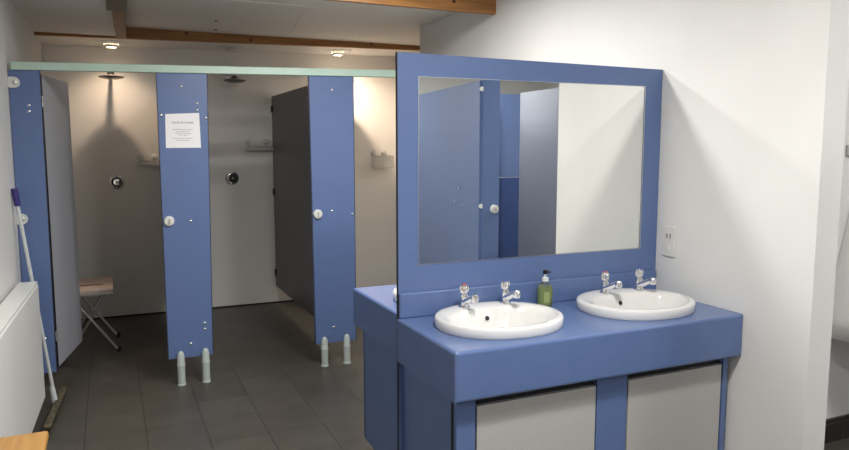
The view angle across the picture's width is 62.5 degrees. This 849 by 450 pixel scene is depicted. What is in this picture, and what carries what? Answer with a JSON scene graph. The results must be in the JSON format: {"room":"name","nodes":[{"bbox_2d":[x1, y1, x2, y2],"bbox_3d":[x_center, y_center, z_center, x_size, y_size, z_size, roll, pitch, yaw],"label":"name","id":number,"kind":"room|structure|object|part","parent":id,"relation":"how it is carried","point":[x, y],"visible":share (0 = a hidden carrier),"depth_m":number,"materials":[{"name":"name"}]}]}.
{"room":"communal shower room","nodes":[
{"label":"communal shower room","id":0,"kind":"room"},
{"bbox_2d":[0,0,43,303],"bbox_3d":[-1.641,-0.026,2.013,0.450,2.600,8.400,-3,7,-24],"label":"wall","id":1,"kind":"structure","parent":0,"point":[18,41],"depth_m":3.82,"materials":[{"name":"white paint"}]},
{"bbox_2d":[0,281,44,437],"bbox_3d":[-1.905,0.715,3.197,0.115,0.660,1.468,-3,7,-22],"label":"radiator","id":2,"kind":"object","parent":1,"relation":"attached to","point":[22,387],"visible":0.96,"depth_m":3.26,"materials":[{"name":"metal"}]},
{"bbox_2d":[0,281,36,334],"bbox_3d":[-1.896,0.395,3.165,0.089,0.016,1.464,-3,7,-22],"label":"grille","id":3,"kind":"object","parent":2,"relation":"attached to","point":[12,306],"depth_m":3.33,"materials":[{"name":"metal"}]},
{"bbox_2d":[7,70,57,372],"bbox_3d":[-2.243,0.002,4.017,0.162,1.753,0.042,-3,7,-24],"label":"pilaster","id":4,"kind":"object","parent":1,"relation":"attached to","point":[25,90],"visible":0.67,"depth_m":3.99,"materials":[{"name":"blue laminate"}]},
{"bbox_2d":[41,74,82,366],"bbox_3d":[-2.264,-0.037,4.365,0.028,1.723,0.615,-2,7,-14],"label":"door","id":5,"kind":"structure","parent":4,"relation":"attached to","point":[55,93],"depth_m":4.34,"materials":[{"name":"grey laminate"}]},
{"bbox_2d":[10,61,394,77],"bbox_3d":[-1.065,-0.979,4.447,2.716,0.107,0.045,-3,7,-24],"label":"headrail","id":6,"kind":"object","parent":4,"relation":"on","point":[42,66],"visible":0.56,"depth_m":4.28,"materials":[{"name":"green metal"}]},
{"bbox_2d":[9,0,115,35],"bbox_3d":[-1.252,-1.072,1.718,1.015,0.055,7.760,-3,7,-24],"label":"ceiling","id":7,"kind":"structure","parent":0,"point":[86,17],"depth_m":4.60,"materials":[{"name":"paint"}]},
{"bbox_2d":[42,44,395,318],"bbox_3d":[-1.828,-0.532,6.489,3.800,2.600,0.130,-3,7,-24],"label":"wall","id":8,"kind":"structure","parent":0,"point":[113,122],"depth_m":6.37,"materials":[{"name":"white paint"}]},
{"bbox_2d":[98,72,123,79],"bbox_3d":[-2.593,-1.248,5.788,0.194,0.104,0.368,-3,7,-24],"label":"shower","id":9,"kind":"object","parent":8,"relation":"attached to","point":[110,75],"visible":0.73,"depth_m":5.67,"materials":[{"name":"silver metal"}]},
{"bbox_2d":[109,175,124,188],"bbox_3d":[-2.649,-0.369,6.027,0.124,0.124,0.069,-3,7,-24],"label":"shower valve","id":10,"kind":"object","parent":8,"relation":"attached to","point":[116,181],"visible":1,"depth_m":6.03,"materials":[{"name":"silver metal"}]},
{"bbox_3d":[-2.648,-0.369,6.025,0.060,0.060,0.040,-3,7,-24],"label":"control knob","id":11,"kind":"part","parent":10,"relation":"part of","materials":[{"name":"silver metal"}]},
{"bbox_2d":[137,154,158,164],"bbox_3d":[-2.408,-0.570,6.116,0.193,0.093,0.064,-3,7,-24],"label":"soap shelf","id":12,"kind":"object","parent":8,"relation":"attached to","point":[140,157],"visible":0.93,"depth_m":6.10,"materials":[{"name":"silver metal"}]},
{"bbox_2d":[81,300,293,320],"bbox_3d":[-1.663,0.754,6.633,3.200,0.012,0.008,-3,7,-24],"label":"baseboard","id":13,"kind":"structure","parent":8,"relation":"attached to","point":[286,300],"depth_m":6.49,"materials":[{"name":"black"}]},
{"bbox_2d":[225,171,238,184],"bbox_3d":[-1.760,-0.429,6.422,0.124,0.124,0.069,-3,7,-24],"label":"shower valve","id":14,"kind":"object","parent":8,"relation":"attached to","point":[231,177],"visible":1,"depth_m":6.43,"materials":[{"name":"silver metal"}]},
{"bbox_3d":[-1.759,-0.429,6.420,0.060,0.060,0.040,-3,7,-24],"label":"control knob","id":15,"kind":"part","parent":14,"relation":"part of","materials":[{"name":"black"}]},
{"bbox_2d":[223,74,245,82],"bbox_3d":[-1.695,-1.301,6.189,0.194,0.104,0.368,-3,7,-24],"label":"shower","id":16,"kind":"object","parent":8,"relation":"attached to","point":[230,78],"visible":0.94,"depth_m":6.07,"materials":[{"name":"silver metal"}]},
{"bbox_2d":[245,139,272,149],"bbox_3d":[-1.533,-0.746,6.492,0.250,0.103,0.064,-3,7,-24],"label":"soap shelf","id":17,"kind":"object","parent":8,"relation":"attached to","point":[248,141],"visible":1,"depth_m":6.47,"materials":[{"name":"silver metal"}]},
{"bbox_2d":[271,86,313,316],"bbox_3d":[-1.006,-0.203,5.702,0.029,1.791,2.038,-3,7,-24],"label":"divider","id":18,"kind":"object","parent":8,"relation":"attached to","point":[290,112],"visible":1,"depth_m":5.93,"materials":[{"name":"grey laminate"}]},
{"bbox_2d":[371,150,393,167],"bbox_3d":[-0.423,-0.657,6.970,0.203,0.170,0.126,-3,7,-24],"label":"wire basket","id":19,"kind":"object","parent":8,"relation":"attached to","point":[373,153],"visible":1,"depth_m":6.98,"materials":[{"name":"silver metal"}]},
{"bbox_2d":[34,34,419,56],"bbox_3d":[-1.711,-1.605,6.106,3.800,0.182,0.600,-3,7,-24],"label":"ceiling","id":20,"kind":"structure","parent":0,"point":[52,40],"depth_m":6.02,"materials":[{"name":"paint"}]},
{"bbox_2d":[94,40,127,47],"bbox_3d":[-2.542,-1.462,5.680,0.250,0.042,0.250,-3,7,-24],"label":"recessed light","id":21,"kind":"object","parent":20,"relation":"in","point":[107,43],"visible":1,"depth_m":5.63,"materials":[{"name":"white metal"}]},
{"bbox_2d":[217,45,246,51],"bbox_3d":[-1.665,-1.522,6.059,0.250,0.042,0.250,-3,7,-24],"label":"recessed light","id":22,"kind":"object","parent":20,"relation":"in","point":[229,48],"visible":1,"depth_m":6.01,"materials":[{"name":"white metal"}]},
{"bbox_2d":[324,49,350,55],"bbox_3d":[-0.798,-1.583,6.444,0.250,0.042,0.250,-3,7,-24],"label":"recessed light","id":23,"kind":"object","parent":20,"relation":"in","point":[335,52],"visible":1,"depth_m":6.39,"materials":[{"name":"white metal"}]},
{"bbox_2d":[125,0,454,45],"bbox_3d":[1.188,-1.292,2.797,4.335,0.100,7.760,-3,7,-24],"label":"ceiling","id":24,"kind":"structure","parent":0,"point":[330,20],"depth_m":5.09,"materials":[{"name":"paint"}]},
{"bbox_2d":[106,0,126,38],"bbox_3d":[-0.898,-1.108,1.929,0.122,0.132,7.666,-3,7,-22],"label":"ceiling beam","id":25,"kind":"structure","parent":24,"relation":"attached to","point":[118,7],"depth_m":4.49,"materials":[{"name":"brown wood"}]},
{"bbox_2d":[34,27,419,50],"bbox_3d":[-1.448,-1.566,5.875,3.210,0.149,0.042,-3,7,-24],"label":"ceiling beam","id":26,"kind":"structure","parent":24,"relation":"attached to","point":[131,33],"depth_m":5.78,"materials":[{"name":"brown wood"}]},
{"bbox_2d":[212,0,315,36],"bbox_3d":[-1.221,-1.504,5.159,0.664,0.011,1.438,-2,7,-17],"label":"access hatch","id":27,"kind":"object","parent":24,"relation":"attached to","point":[228,16],"visible":1,"depth_m":5.04,"materials":[{"name":"paint"}]},
{"bbox_2d":[325,0,495,14],"bbox_3d":[-0.504,-1.330,3.951,2.063,0.124,0.042,-3,7,-24],"label":"ceiling beam","id":28,"kind":"structure","parent":24,"relation":"attached to","point":[487,7],"depth_m":4.21,"materials":[{"name":"brown wood"}]},
{"bbox_2d":[32,301,848,449],"bbox_3d":[0.597,1.196,3.219,5.400,0.100,8.500,-3,7,-24],"label":"floor","id":29,"kind":"structure","parent":0,"point":[269,388],"depth_m":4.27,"materials":[{"name":"tile"}]},
{"bbox_2d":[0,431,48,449],"bbox_3d":[-1.214,1.072,1.864,0.295,0.450,1.555,-3,7,-24],"label":"wooden bench","id":30,"kind":"object","parent":29,"relation":"on","point":[38,440],"visible":1,"depth_m":2.50,"materials":[{"name":"brown wood"}]},
{"bbox_2d":[11,188,66,432],"bbox_3d":[-2.155,0.433,3.869,0.183,1.270,0.642,-2,7,-20],"label":"squeegee","id":31,"kind":"object","parent":29,"relation":"on","point":[56,399],"visible":0.97,"depth_m":3.90,"materials":[{"name":"metal"}]},
{"bbox_3d":[-2.187,0.438,3.943,0.142,1.126,0.019,-3,7,-28],"label":"handle","id":32,"kind":"part","parent":31,"relation":"part of","materials":[{"name":"white plastic"}]},
{"bbox_2d":[49,386,57,402],"bbox_3d":[-2.135,0.974,4.032,0.040,0.102,0.033,-3,7,-24],"label":"socket","id":33,"kind":"object","parent":31,"relation":"attached to","point":[54,398],"depth_m":4.02,"materials":[{"name":"white plastic"}]},
{"bbox_3d":[-2.086,1.049,3.964,0.020,0.024,0.642,-2,7,-20],"label":"blade","id":34,"kind":"part","parent":31,"relation":"part of","materials":[{"name":"beige"}]},
{"bbox_2d":[79,277,121,350],"bbox_3d":[-2.491,0.673,5.249,0.374,0.487,0.496,-3,7,-24],"label":"folding stool","id":35,"kind":"object","parent":29,"relation":"on","point":[100,286],"visible":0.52,"depth_m":5.11,"materials":[{"name":"brown wood"}]},
{"bbox_3d":[-2.610,0.670,5.454,0.317,0.448,0.021,-3,7,-24],"label":"leg","id":36,"kind":"part","parent":35,"relation":"part of","materials":[{"name":"silver metal"}]},
{"bbox_3d":[-2.438,0.713,5.073,0.317,0.448,0.021,-3,7,-24],"label":"leg","id":37,"kind":"part","parent":35,"relation":"part of","materials":[{"name":"silver metal"}]},
{"bbox_3d":[-2.499,0.448,5.209,0.333,0.028,0.460,-3,7,-24],"label":"seat","id":38,"kind":"part","parent":35,"relation":"part of","materials":[{"name":"brown wood"}]},
{"bbox_3d":[-2.559,0.670,5.450,0.327,0.448,0.021,-3,7,-24],"label":"leg","id":39,"kind":"part","parent":35,"relation":"part of","materials":[{"name":"silver metal"}]},
{"bbox_3d":[-2.387,0.713,5.069,0.327,0.448,0.021,-3,7,-24],"label":"leg","id":40,"kind":"part","parent":35,"relation":"part of","materials":[{"name":"silver metal"}]},
{"bbox_2d":[155,73,212,385],"bbox_3d":[-1.470,0.040,4.352,0.299,1.942,0.076,-3,7,-24],"label":"pilaster","id":41,"kind":"object","parent":29,"relation":"on","point":[184,172],"visible":1,"depth_m":4.36,"materials":[{"name":"blue laminate"}]},
{"bbox_3d":[-1.571,-0.024,4.307,0.062,0.062,0.020,-3,7,-24],"label":"lock knob","id":42,"kind":"part","parent":41,"relation":"part of","materials":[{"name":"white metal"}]},
{"bbox_3d":[-1.532,0.900,4.409,0.054,0.220,0.054,-3,7,-24],"label":"leg","id":43,"kind":"part","parent":41,"relation":"part of","materials":[{"name":"plastic"}]},
{"bbox_2d":[165,113,200,147],"bbox_3d":[-1.482,-0.581,4.294,0.205,0.215,0.001,-3,7,-24],"label":"paper notice","id":44,"kind":"object","parent":41,"relation":"attached to","point":[182,130],"visible":1,"depth_m":4.29,"materials":[{"name":"white paper"}]},
{"bbox_3d":[-1.395,0.892,4.470,0.054,0.222,0.054,-3,7,-24],"label":"leg","id":45,"kind":"part","parent":41,"relation":"part of","materials":[{"name":"plastic"}]},
{"bbox_2d":[308,76,356,366],"bbox_3d":[-0.611,-0.013,4.734,0.310,1.963,0.076,-3,7,-24],"label":"pilaster","id":46,"kind":"object","parent":29,"relation":"on","point":[330,98],"visible":1,"depth_m":4.74,"materials":[{"name":"blue laminate"}]},
{"bbox_3d":[-0.714,-0.073,4.689,0.062,0.062,0.020,-3,7,-24],"label":"lock knob","id":47,"kind":"part","parent":46,"relation":"part of","materials":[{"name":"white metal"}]},
{"bbox_3d":[-0.683,0.865,4.789,0.054,0.205,0.054,-3,7,-24],"label":"leg","id":48,"kind":"part","parent":46,"relation":"part of","materials":[{"name":"plastic"}]},
{"bbox_3d":[-0.538,0.857,4.854,0.054,0.207,0.054,-3,7,-24],"label":"leg","id":49,"kind":"part","parent":46,"relation":"part of","materials":[{"name":"plastic"}]},
{"bbox_2d":[363,331,396,449],"bbox_3d":[0.375,0.800,3.267,1.205,0.676,0.559,-3,7,-24],"label":"vanity cabinet","id":50,"kind":"object","parent":29,"relation":"on","point":[379,362],"visible":0.21,"depth_m":3.06,"materials":[{"name":"blue laminate"}]},
{"bbox_2d":[353,284,396,354],"bbox_3d":[0.355,0.330,3.231,1.235,0.266,0.611,-3,7,-24],"label":"countertop","id":51,"kind":"structure","parent":50,"relation":"on","point":[375,308],"depth_m":3.01,"materials":[{"name":"blue laminate"}]},
{"bbox_2d":[393,288,395,300],"bbox_3d":[0.101,0.359,3.042,0.482,0.168,0.414,-3,7,-24],"label":"basin","id":52,"kind":"object","parent":51,"relation":"in","point":[394,290],"visible":0.02,"depth_m":2.97,"materials":[{"name":"white ceramic"}]},
{"bbox_2d":[395,52,662,449],"bbox_3d":[0.470,0.252,2.930,1.260,1.842,0.016,-3,7,-24],"label":"framed mirror","id":53,"kind":"object","parent":29,"relation":"on","point":[513,171],"visible":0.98,"depth_m":2.83,"materials":[{"name":"blue laminate"}]},
{"bbox_2d":[404,358,727,449],"bbox_3d":[0.575,0.854,2.791,1.235,0.676,0.443,-3,7,-24],"label":"vanity cabinet","id":54,"kind":"object","parent":29,"relation":"on","point":[683,407],"visible":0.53,"depth_m":2.57,"materials":[{"name":"blue laminate"}]},
{"bbox_3d":[0.013,0.821,2.552,0.018,0.556,0.409,-3,7,-24],"label":"panel","id":55,"kind":"part","parent":54,"relation":"part of","materials":[{"name":"blue laminate"}]},
{"bbox_3d":[0.396,0.835,2.478,0.490,0.483,0.018,-3,7,-24],"label":"cabinet door","id":56,"kind":"part","parent":54,"relation":"part of","materials":[{"name":"grey laminate"}]},
{"bbox_2d":[397,270,742,402],"bbox_3d":[0.574,0.389,2.712,1.264,0.266,0.495,-3,7,-24],"label":"countertop","id":57,"kind":"structure","parent":54,"relation":"on","point":[587,347],"depth_m":2.52,"materials":[{"name":"blue laminate"}]},
{"bbox_2d":[458,284,478,308],"bbox_3d":[0.168,0.274,2.641,0.046,0.092,0.122,-3,7,-24],"label":"tap","id":58,"kind":"object","parent":57,"relation":"on","point":[465,299],"visible":1,"depth_m":2.66,"materials":[{"name":"silver metal"}]},
{"bbox_3d":[0.152,0.244,2.673,0.034,0.034,0.034,2,7,21],"label":"handle","id":59,"kind":"part","parent":58,"relation":"part of","materials":[{"name":"silver metal"}]},
{"bbox_3d":[0.168,0.284,2.641,0.030,0.061,0.098,-3,7,-24],"label":"spout","id":60,"kind":"part","parent":58,"relation":"part of","materials":[{"name":"silver metal"}]},
{"bbox_2d":[435,301,563,339],"bbox_3d":[0.275,0.411,2.590,0.482,0.168,0.414,-3,7,-24],"label":"basin","id":61,"kind":"object","parent":57,"relation":"in","point":[492,320],"visible":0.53,"depth_m":2.62,"materials":[{"name":"white ceramic"}]},
{"bbox_2d":[499,280,520,304],"bbox_3d":[0.334,0.266,2.715,0.046,0.092,0.122,-3,7,-24],"label":"tap","id":62,"kind":"object","parent":57,"relation":"on","point":[507,295],"visible":1,"depth_m":2.73,"materials":[{"name":"silver metal"}]},
{"bbox_3d":[0.318,0.235,2.747,0.034,0.034,0.034,2,7,21],"label":"handle","id":63,"kind":"part","parent":62,"relation":"part of","materials":[{"name":"silver metal"}]},
{"bbox_3d":[0.334,0.276,2.715,0.030,0.061,0.098,-3,7,-24],"label":"spout","id":64,"kind":"part","parent":62,"relation":"part of","materials":[{"name":"silver metal"}]},
{"bbox_2d":[537,270,552,306],"bbox_3d":[0.495,0.259,2.873,0.062,0.150,0.043,-3,7,-24],"label":"soap bottle","id":65,"kind":"object","parent":57,"relation":"on","point":[545,289],"visible":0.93,"depth_m":2.86,"materials":[{"name":"green plastic"}]},
{"bbox_2d":[599,271,621,293],"bbox_3d":[0.774,0.245,2.903,0.046,0.092,0.122,-3,7,-24],"label":"tap","id":66,"kind":"object","parent":57,"relation":"on","point":[606,286],"visible":1,"depth_m":2.92,"materials":[{"name":"silver metal"}]},
{"bbox_3d":[0.758,0.214,2.935,0.034,0.034,0.034,2,7,21],"label":"handle","id":67,"kind":"part","parent":66,"relation":"part of","materials":[{"name":"silver metal"}]},
{"bbox_3d":[0.774,0.254,2.903,0.030,0.061,0.098,-3,7,-24],"label":"spout","id":68,"kind":"part","parent":66,"relation":"part of","materials":[{"name":"silver metal"}]},
{"bbox_2d":[576,288,695,320],"bbox_3d":[0.855,0.381,2.849,0.482,0.168,0.414,-3,7,-24],"label":"basin","id":69,"kind":"object","parent":57,"relation":"in","point":[629,304],"visible":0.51,"depth_m":2.88,"materials":[{"name":"white ceramic"}]},
{"bbox_2d":[633,268,656,290],"bbox_3d":[0.938,0.237,2.974,0.046,0.092,0.122,-3,7,-24],"label":"tap","id":70,"kind":"object","parent":57,"relation":"on","point":[640,283],"visible":1,"depth_m":2.99,"materials":[{"name":"silver metal"}]},
{"bbox_3d":[0.922,0.206,3.006,0.034,0.034,0.034,2,7,21],"label":"handle","id":71,"kind":"part","parent":70,"relation":"part of","materials":[{"name":"silver metal"}]},
{"bbox_3d":[0.939,0.246,2.974,0.030,0.061,0.098,-3,7,-24],"label":"spout","id":72,"kind":"part","parent":70,"relation":"part of","materials":[{"name":"silver metal"}]},
{"bbox_3d":[0.969,0.806,2.734,0.467,0.483,0.018,-3,7,-24],"label":"cabinet door","id":73,"kind":"part","parent":54,"relation":"part of","materials":[{"name":"grey laminate"}]},
{"bbox_2d":[420,0,848,449],"bbox_3d":[0.719,-0.252,4.010,0.115,2.600,3.428,-3,7,-24],"label":"wall","id":74,"kind":"structure","parent":0,"point":[755,92],"depth_m":2.71,"materials":[{"name":"white paint"}]},
{"bbox_2d":[662,225,675,256],"bbox_3d":[1.077,0.071,3.087,0.013,0.135,0.074,-3,7,-24],"label":"socket","id":75,"kind":"object","parent":74,"relation":"attached to","point":[669,232],"visible":1,"depth_m":3.08,"materials":[{"name":"plastic"}]},
{"bbox_2d":[826,82,848,418],"bbox_3d":[2.123,-0.197,3.520,2.042,2.600,0.120,-3,7,-24],"label":"wall","id":76,"kind":"structure","parent":0,"point":[838,382],"depth_m":3.53,"materials":[{"name":"white paint"}]},
{"bbox_2d":[824,414,848,443],"bbox_3d":[2.104,1.042,3.579,1.942,0.125,0.012,-3,7,-24],"label":"baseboard","id":77,"kind":"structure","parent":76,"relation":"attached to","point":[836,428],"depth_m":3.57,"materials":[{"name":"tile"}]},
{"bbox_2d":[831,145,848,342],"bbox_3d":[2.249,-0.094,3.349,0.480,1.365,0.311,-3,7,-24],"label":"urinal","id":78,"kind":"object","parent":76,"relation":"attached to","point":[840,323],"visible":0.87,"depth_m":3.41,"materials":[{"name":"white ceramic"}]},
{"bbox_2d":[831,216,848,342],"bbox_3d":[2.250,0.219,3.383,0.480,0.735,0.310,-3,7,-24],"label":"bowl","id":79,"kind":"object","parent":78,"relation":"on","point":[840,323],"depth_m":3.41,"materials":[{"name":"white ceramic"}]}
]}

